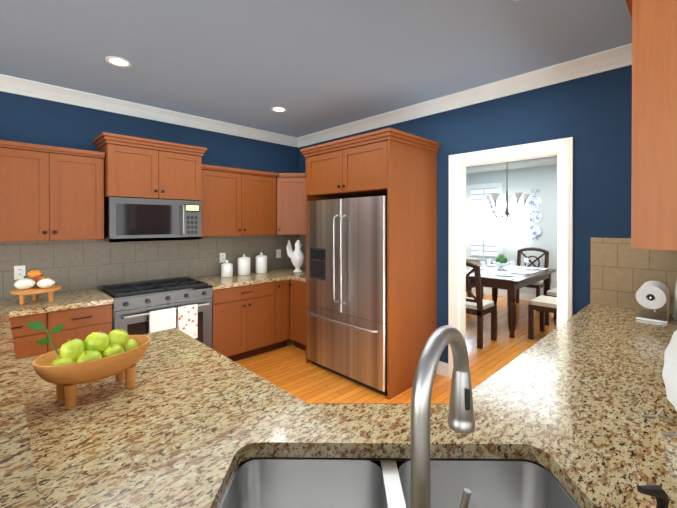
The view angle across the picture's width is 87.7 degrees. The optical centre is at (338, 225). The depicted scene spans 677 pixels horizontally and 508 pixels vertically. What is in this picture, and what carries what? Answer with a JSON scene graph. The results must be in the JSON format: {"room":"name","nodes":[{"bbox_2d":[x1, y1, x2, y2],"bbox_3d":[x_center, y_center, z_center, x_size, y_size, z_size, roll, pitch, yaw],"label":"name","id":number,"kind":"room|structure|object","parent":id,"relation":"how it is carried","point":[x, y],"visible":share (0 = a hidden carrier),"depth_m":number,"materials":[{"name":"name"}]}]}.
{"room":"kitchen","nodes":[
{"label":"kitchen","id":0,"kind":"room"},
{"bbox_2d":[0,91,299,328],"bbox_3d":[-3.171,0.124,2.683,7.260,2.720,0.126,0,0,-44],"label":"wall","id":1,"kind":"structure","parent":0,"point":[74,265],"depth_m":3.57,"materials":[{"name":"tile"}]},
{"bbox_2d":[14,265,24,279],"bbox_3d":[-2.730,0.400,3.020,0.072,0.116,0.008,0,0,-44],"label":"outlet","id":2,"kind":"object","parent":1,"relation":"attached to","point":[19,272],"visible":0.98,"depth_m":3.02,"materials":[{"name":"plastic"}]},
{"bbox_2d":[0,140,104,241],"bbox_3d":[-2.519,-0.259,3.003,0.827,0.763,0.330,0,0,-44],"label":"upper cabinet","id":3,"kind":"object","parent":1,"relation":"attached to","point":[50,193],"depth_m":2.91,"materials":[{"name":"brown wood"}]},
{"bbox_2d":[93,132,206,200],"bbox_3d":[-1.874,-0.543,3.556,0.930,0.555,0.440,0,0,-44],"label":"upper cabinet","id":4,"kind":"object","parent":1,"relation":"attached to","point":[138,167],"visible":1,"depth_m":3.37,"materials":[{"name":"brown wood"}]},
{"bbox_2d":[100,197,200,241],"bbox_3d":[-1.864,-0.057,3.548,0.826,0.403,0.458,0,0,-44],"label":"microwave","id":5,"kind":"object","parent":4,"relation":"attached to","point":[133,219],"visible":1,"depth_m":3.36,"materials":[{"name":"silver metal"}]},
{"bbox_2d":[0,74,299,147],"bbox_3d":[-3.119,-1.178,2.579,7.200,0.115,0.095,0,0,-44],"label":"crown molding","id":6,"kind":"structure","parent":1,"relation":"attached to","point":[9,84],"depth_m":3.56,"materials":[{"name":"white wood"}]},
{"bbox_2d":[220,253,225,262],"bbox_3d":[-1.415,0.390,4.307,0.072,0.116,0.008,0,0,-44],"label":"outlet","id":7,"kind":"object","parent":1,"relation":"attached to","point":[222,257],"visible":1,"depth_m":4.30,"materials":[{"name":"plastic"}]},
{"bbox_2d":[201,164,277,236],"bbox_3d":[-1.240,-0.274,4.232,0.980,0.778,0.362,0,0,-44],"label":"upper cabinet","id":8,"kind":"object","parent":1,"relation":"attached to","point":[237,202],"visible":0.9,"depth_m":4.09,"materials":[{"name":"brown wood"}]},
{"bbox_2d":[276,249,280,257],"bbox_3d":[-0.829,0.387,4.881,0.072,0.116,0.008,0,0,-44],"label":"outlet","id":9,"kind":"object","parent":1,"relation":"attached to","point":[278,253],"visible":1,"depth_m":4.88,"materials":[{"name":"plastic"}]},
{"bbox_2d":[276,173,305,234],"bbox_3d":[-0.586,-0.276,4.702,0.611,0.778,0.604,0,0,-44],"label":"upper cabinet","id":10,"kind":"object","parent":1,"relation":"attached to","point":[290,203],"visible":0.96,"depth_m":4.48,"materials":[{"name":"brown wood"}]},
{"bbox_2d":[0,0,631,167],"bbox_3d":[1.260,-1.252,1.264,11.620,0.050,8.340,0,0,-44],"label":"ceiling","id":11,"kind":"structure","parent":0,"point":[312,66],"depth_m":2.46,"materials":[{"name":"paint"}]},
{"bbox_2d":[105,56,131,66],"bbox_3d":[-1.652,-1.231,2.653,0.169,0.008,0.169,0,0,22],"label":"recessed light","id":12,"kind":"object","parent":11,"relation":"in","point":[117,61],"depth_m":2.65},
{"bbox_2d":[271,107,286,111],"bbox_3d":[-0.636,-1.237,3.759,0.169,0.008,0.169,0,0,22],"label":"recessed light","id":13,"kind":"object","parent":11,"relation":"in","point":[276,109],"depth_m":3.76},
{"bbox_2d":[486,162,529,221],"bbox_3d":[2.591,-0.651,5.471,0.626,1.199,0.601,0,0,-44],"label":"dining chandelier","id":14,"kind":"object","parent":11,"relation":"hanging from","point":[494,196],"visible":0.96,"depth_m":5.42,"materials":[{"name":"glass"}]},
{"bbox_2d":[235,292,556,404],"bbox_3d":[1.260,1.518,1.280,11.620,0.050,8.340,0,0,-44],"label":"floor","id":15,"kind":"structure","parent":0,"point":[288,368],"depth_m":3.73,"materials":[{"name":"brown wood"}]},
{"bbox_2d":[9,312,48,359],"bbox_3d":[-2.593,1.069,2.733,0.471,0.832,0.623,0,0,-44],"label":"base cabinet","id":16,"kind":"object","parent":15,"relation":"on","point":[24,339],"depth_m":2.60,"materials":[{"name":"brown wood"}]},
{"bbox_2d":[49,304,111,351],"bbox_3d":[-2.294,1.067,3.025,0.488,0.832,0.623,0,0,-44],"label":"base cabinet","id":17,"kind":"object","parent":15,"relation":"on","point":[83,323],"depth_m":2.81,"materials":[{"name":"brown wood"}]},
{"bbox_2d":[0,289,113,316],"bbox_3d":[-2.659,0.633,2.648,1.538,0.040,0.632,0,0,-44],"label":"countertop","id":18,"kind":"structure","parent":17,"relation":"on","point":[12,307],"depth_m":2.85,"materials":[{"name":"stone"}]},
{"bbox_2d":[10,267,60,304],"bbox_3d":[-2.425,0.471,2.831,0.310,0.278,0.310,0,0,-44],"label":"stand","id":19,"kind":"object","parent":18,"relation":"on","point":[25,286],"visible":1,"depth_m":2.79,"materials":[{"name":"brown wood"}]},
{"bbox_2d":[98,276,212,347],"bbox_3d":[-1.780,1.027,3.473,0.862,0.898,0.684,0,0,-44],"label":"range","id":20,"kind":"object","parent":15,"relation":"on","point":[134,304],"visible":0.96,"depth_m":3.31,"materials":[{"name":"silver metal"}]},
{"bbox_2d":[149,308,175,332],"bbox_3d":[-1.592,0.881,3.193,0.220,0.247,0.036,0,0,-44],"label":"dish towel","id":21,"kind":"object","parent":20,"relation":"hanging from","point":[162,319],"visible":0.79,"depth_m":3.17,"materials":[{"name":"white fabric"}]},
{"bbox_2d":[177,304,197,338],"bbox_3d":[-1.435,0.918,3.347,0.180,0.323,0.036,0,0,-44],"label":"dish towel","id":22,"kind":"object","parent":20,"relation":"hanging from","point":[187,319],"visible":0.88,"depth_m":3.34,"materials":[{"name":"white fabric"}]},
{"bbox_2d":[238,460,251,467],"bbox_3d":[-0.736,1.056,1.353,0.653,0.873,1.120,0,0,-44],"label":"base cabinet","id":23,"kind":"object","parent":15,"relation":"on","point":[243,462],"depth_m":1.02,"materials":[{"name":"brown wood"}]},
{"bbox_2d":[212,280,288,361],"bbox_3d":[-1.140,1.060,4.134,0.965,0.831,0.653,0,0,-44],"label":"base cabinet","id":24,"kind":"object","parent":15,"relation":"on","point":[250,320],"visible":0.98,"depth_m":3.90,"materials":[{"name":"brown wood"}]},
{"bbox_2d":[192,267,305,289],"bbox_3d":[-0.757,0.624,4.178,1.581,0.040,1.107,0,0,-44],"label":"countertop","id":25,"kind":"structure","parent":24,"relation":"on","point":[220,282],"depth_m":4.11,"materials":[{"name":"stone"}]},
{"bbox_2d":[221,260,232,276],"bbox_3d":[-1.325,0.505,4.187,0.135,0.195,0.135,0,0,-44],"label":"canister","id":26,"kind":"object","parent":25,"relation":"on","point":[226,269],"visible":1,"depth_m":4.13,"materials":[{"name":"white ceramic"}]},
{"bbox_2d":[237,254,250,274],"bbox_3d":[-1.164,0.474,4.345,0.159,0.255,0.159,0,0,-44],"label":"medium canister","id":27,"kind":"object","parent":25,"relation":"on","point":[244,265],"visible":1,"depth_m":4.28,"materials":[{"name":"white ceramic"}]},
{"bbox_2d":[255,252,266,272],"bbox_3d":[-0.989,0.470,4.516,0.151,0.260,0.151,0,0,-44],"label":"canister","id":28,"kind":"object","parent":25,"relation":"on","point":[260,263],"visible":1,"depth_m":4.46,"materials":[{"name":"white ceramic"}]},
{"bbox_2d":[286,240,304,272],"bbox_3d":[-0.565,0.391,4.577,0.227,0.418,0.235,0,0,-44],"label":"rooster figurine","id":29,"kind":"object","parent":25,"relation":"on","point":[296,256],"visible":1,"depth_m":4.53,"materials":[{"name":"white ceramic"}]},
{"bbox_2d":[289,279,305,350],"bbox_3d":[-0.206,1.060,4.293,0.652,0.831,0.490,0,0,-44],"label":"base cabinet","id":30,"kind":"object","parent":15,"relation":"on","point":[297,312],"visible":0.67,"depth_m":4.17,"materials":[{"name":"brown wood"}]},
{"bbox_2d":[307,196,386,395],"bbox_3d":[0.268,0.607,3.620,0.807,1.736,1.045,0,0,-44],"label":"refrigerator","id":31,"kind":"object","parent":15,"relation":"on","point":[346,288],"visible":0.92,"depth_m":3.30,"materials":[{"name":"silver metal"}]},
{"bbox_2d":[300,128,440,399],"bbox_3d":[0.302,0.329,3.651,0.817,2.300,1.200,0,0,-44],"label":"cabinet enclosure","id":32,"kind":"object","parent":15,"relation":"on","point":[397,168],"visible":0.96,"depth_m":3.24,"materials":[{"name":"brown wood"}]},
{"bbox_2d":[312,403,447,472],"bbox_3d":[0.146,1.056,1.368,0.470,0.873,0.532,0,0,1],"label":"base cabinet","id":33,"kind":"object","parent":15,"relation":"on","point":[398,463],"depth_m":1.23,"materials":[{"name":"brown wood"}]},
{"bbox_2d":[466,284,482,298],"bbox_3d":[2.242,0.932,6.407,0.522,1.060,0.561,0,0,-44],"label":"dining chair","id":34,"kind":"object","parent":15,"relation":"on","point":[470,290],"depth_m":6.06,"materials":[{"name":"brown wood"}]},
{"bbox_2d":[466,261,496,348],"bbox_3d":[1.657,0.943,4.533,0.561,1.060,0.522,0,0,-44],"label":"dining chair","id":35,"kind":"object","parent":15,"relation":"on","point":[478,306],"visible":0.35,"depth_m":4.26,"materials":[{"name":"brown wood"}]},
{"bbox_2d":[466,264,555,337],"bbox_3d":[2.547,1.085,5.489,1.750,0.765,1.040,0,0,-44],"label":"dining table","id":36,"kind":"object","parent":15,"relation":"on","point":[512,286],"visible":0.56,"depth_m":4.76,"materials":[{"name":"brown wood"}]},
{"bbox_2d":[466,254,548,279],"bbox_3d":[2.533,0.570,5.500,1.670,0.263,0.900,0,0,-44],"label":"place settings","id":37,"kind":"object","parent":36,"relation":"on","point":[501,268],"visible":0.96,"depth_m":5.40,"materials":[{"name":"white ceramic"}]},
{"bbox_2d":[507,247,548,311],"bbox_3d":[3.444,0.932,6.394,0.561,1.060,0.522,0,0,-44],"label":"dining chair","id":38,"kind":"object","parent":15,"relation":"on","point":[538,285],"visible":0.52,"depth_m":6.46,"materials":[{"name":"brown wood"}]},
{"bbox_2d":[530,462,546,470],"bbox_3d":[0.925,1.056,1.246,0.822,0.872,0.603,0,0,-44],"label":"base cabinet","id":39,"kind":"object","parent":15,"relation":"on","point":[538,464],"depth_m":1.00,"materials":[{"name":"brown wood"}]},
{"bbox_2d":[16,303,676,507],"bbox_3d":[0.463,0.595,1.835,3.114,0.040,2.145,0,0,-44],"label":"countertop","id":40,"kind":"structure","parent":39,"relation":"on","point":[186,421],"depth_m":1.03,"materials":[{"name":"stone"}]},
{"bbox_2d":[26,321,149,408],"bbox_3d":[-0.842,0.443,1.218,0.353,0.270,0.240,0,0,-44],"label":"bowl","id":41,"kind":"object","parent":40,"relation":"on","point":[66,368],"visible":1,"depth_m":1.16,"materials":[{"name":"brown wood"}]},
{"bbox_2d":[219,457,580,507],"bbox_3d":[0.135,0.727,0.778,0.860,0.205,0.390,0,0,1],"label":"double-bowl sink","id":42,"kind":"object","parent":40,"relation":"in","point":[278,482],"visible":0.71,"depth_m":0.94,"materials":[{"name":"metal"}]},
{"bbox_2d":[411,325,474,507],"bbox_3d":[0.200,0.382,0.627,0.252,0.398,0.113,0,0,-44],"label":"pull-down faucet","id":43,"kind":"object","parent":40,"relation":"on","point":[461,408],"visible":1,"depth_m":0.57,"materials":[{"name":"silver metal"}]},
{"bbox_2d":[636,281,669,322],"bbox_3d":[1.949,0.463,2.186,0.320,0.218,0.141,0,0,-44],"label":"paper towel holder","id":44,"kind":"object","parent":40,"relation":"on","point":[654,295],"visible":1,"depth_m":2.11,"materials":[{"name":"paper"}]},
{"bbox_2d":[637,484,668,507],"bbox_3d":[0.581,0.522,0.637,0.082,0.118,0.056,0,0,-44],"label":"soap dispenser","id":45,"kind":"object","parent":40,"relation":"on","point":[658,492],"visible":1,"depth_m":0.63,"materials":[{"name":"black metal"}]},
{"bbox_2d":[643,330,676,435],"bbox_3d":[0.991,0.423,1.008,0.255,0.316,0.182,0,0,-44],"label":"plate","id":46,"kind":"object","parent":40,"relation":"on","point":[669,374],"visible":1,"depth_m":1.09,"materials":[{"name":"white ceramic"}]},
{"bbox_2d":[673,281,676,319],"bbox_3d":[2.115,0.409,2.110,0.219,0.327,0.170,0,0,-44],"label":"kettle","id":47,"kind":"object","parent":40,"relation":"on","point":[675,307],"visible":1,"depth_m":2.16,"materials":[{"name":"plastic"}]},
{"bbox_2d":[528,295,556,339],"bbox_3d":[2.851,0.943,4.569,0.522,1.060,0.561,0,0,-44],"label":"dining chair","id":48,"kind":"object","parent":15,"relation":"on","point":[542,304],"visible":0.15,"depth_m":4.57,"materials":[{"name":"brown wood"}]},
{"bbox_2d":[545,287,556,325],"bbox_3d":[3.431,0.940,5.192,0.522,1.060,0.561,0,0,-44],"label":"dining chair","id":49,"kind":"object","parent":15,"relation":"on","point":[552,292],"visible":0.02,"depth_m":5.20,"materials":[{"name":"brown wood"}]},
{"bbox_3d":[-0.111,0.978,1.344,1.944,1.029,2.585,0,0,-44],"label":"wall","id":50,"kind":"structure","parent":15,"relation":"on","visible":0},
{"bbox_2d":[0,312,40,507],"bbox_3d":[-0.123,0.443,1.214,2.140,0.040,2.810,0,0,-44],"label":"bar","id":51,"kind":"object","parent":50,"relation":"on","point":[18,485],"visible":1,"depth_m":0.70,"materials":[{"name":"beige stone"}]},
{"bbox_2d":[299,65,676,362],"bbox_3d":[0.958,0.119,3.607,0.066,2.720,4.340,0,0,-44],"label":"wall","id":52,"kind":"structure","parent":0,"point":[591,115],"depth_m":2.65,"materials":[{"name":"blue paint"}]},
{"bbox_2d":[437,361,447,371],"bbox_3d":[0.352,1.410,4.379,0.015,0.130,2.340,0,0,-44],"label":"baseboard","id":53,"kind":"structure","parent":52,"relation":"attached to","point":[442,369],"depth_m":3.48,"materials":[{"name":"white wood"}]},
{"bbox_2d":[296,43,631,146],"bbox_3d":[0.901,-1.183,3.550,0.095,0.115,4.110,0,0,-44],"label":"crown molding","id":54,"kind":"structure","parent":52,"relation":"attached to","point":[608,60],"depth_m":3.09,"materials":[{"name":"white wood"}]},
{"bbox_2d":[448,137,572,378],"bbox_3d":[1.485,0.401,3.117,0.164,2.162,1.024,0,0,-44],"label":"door frame","id":55,"kind":"structure","parent":52,"relation":"attached to","point":[561,149],"depth_m":3.06,"materials":[{"name":"white wood"}]},
{"bbox_2d":[466,164,556,294],"bbox_3d":[4.405,0.103,6.280,0.120,2.720,5.340,0,0,-44],"label":"wall","id":56,"kind":"structure","parent":0,"point":[517,236],"depth_m":6.91,"materials":[{"name":"white paint"}]},
{"bbox_2d":[466,183,502,260],"bbox_3d":[3.087,-0.079,7.501,0.050,1.630,0.790,0,0,-44],"label":"dining room window","id":57,"kind":"structure","parent":56,"relation":"in","point":[484,230],"depth_m":7.50,"materials":[{"name":"white glass"}]},
{"bbox_2d":[472,287,540,300],"bbox_3d":[4.314,1.398,6.283,0.015,0.130,5.220,0,0,-44],"label":"baseboard","id":58,"kind":"structure","parent":56,"relation":"attached to","point":[523,296],"depth_m":7.22,"materials":[{"name":"white wood"}]},
{"bbox_2d":[466,157,556,173],"bbox_3d":[4.286,-1.199,6.240,0.095,0.115,5.220,0,0,-44],"label":"crown molding","id":59,"kind":"structure","parent":56,"relation":"attached to","point":[529,163],"depth_m":6.99,"materials":[{"name":"white wood"}]},
{"bbox_2d":[529,225,541,239],"bbox_3d":[3.793,0.130,6.801,0.018,0.288,0.230,0,0,-44],"label":"wall plate","id":60,"kind":"object","parent":56,"relation":"attached to","point":[535,231],"depth_m":6.80,"materials":[{"name":"white ceramic"}]},
{"bbox_2d":[529,196,541,207],"bbox_3d":[3.793,-0.459,6.797,0.018,0.230,0.230,0,0,-44],"label":"wall plate","id":61,"kind":"object","parent":56,"relation":"attached to","point":[535,201],"depth_m":6.80,"materials":[{"name":"white ceramic"}]},
{"bbox_2d":[529,211,541,221],"bbox_3d":[3.793,-0.179,6.799,0.018,0.230,0.230,0,0,-44],"label":"wall plate","id":62,"kind":"object","parent":56,"relation":"attached to","point":[534,216],"depth_m":6.80,"materials":[{"name":"white ceramic"}]},
{"bbox_3d":[1.932,0.131,1.608,1.350,2.720,0.120,0,0,-44],"label":"wall","id":63,"kind":"structure","parent":0,"visible":0},
{"bbox_2d":[625,0,676,249],"bbox_3d":[1.629,-0.435,1.627,0.950,1.051,0.330,0,0,-44],"label":"upper cabinet","id":64,"kind":"object","parent":63,"relation":"attached to","point":[654,140],"visible":1,"depth_m":1.36,"materials":[{"name":"brown wood"}]}
]}

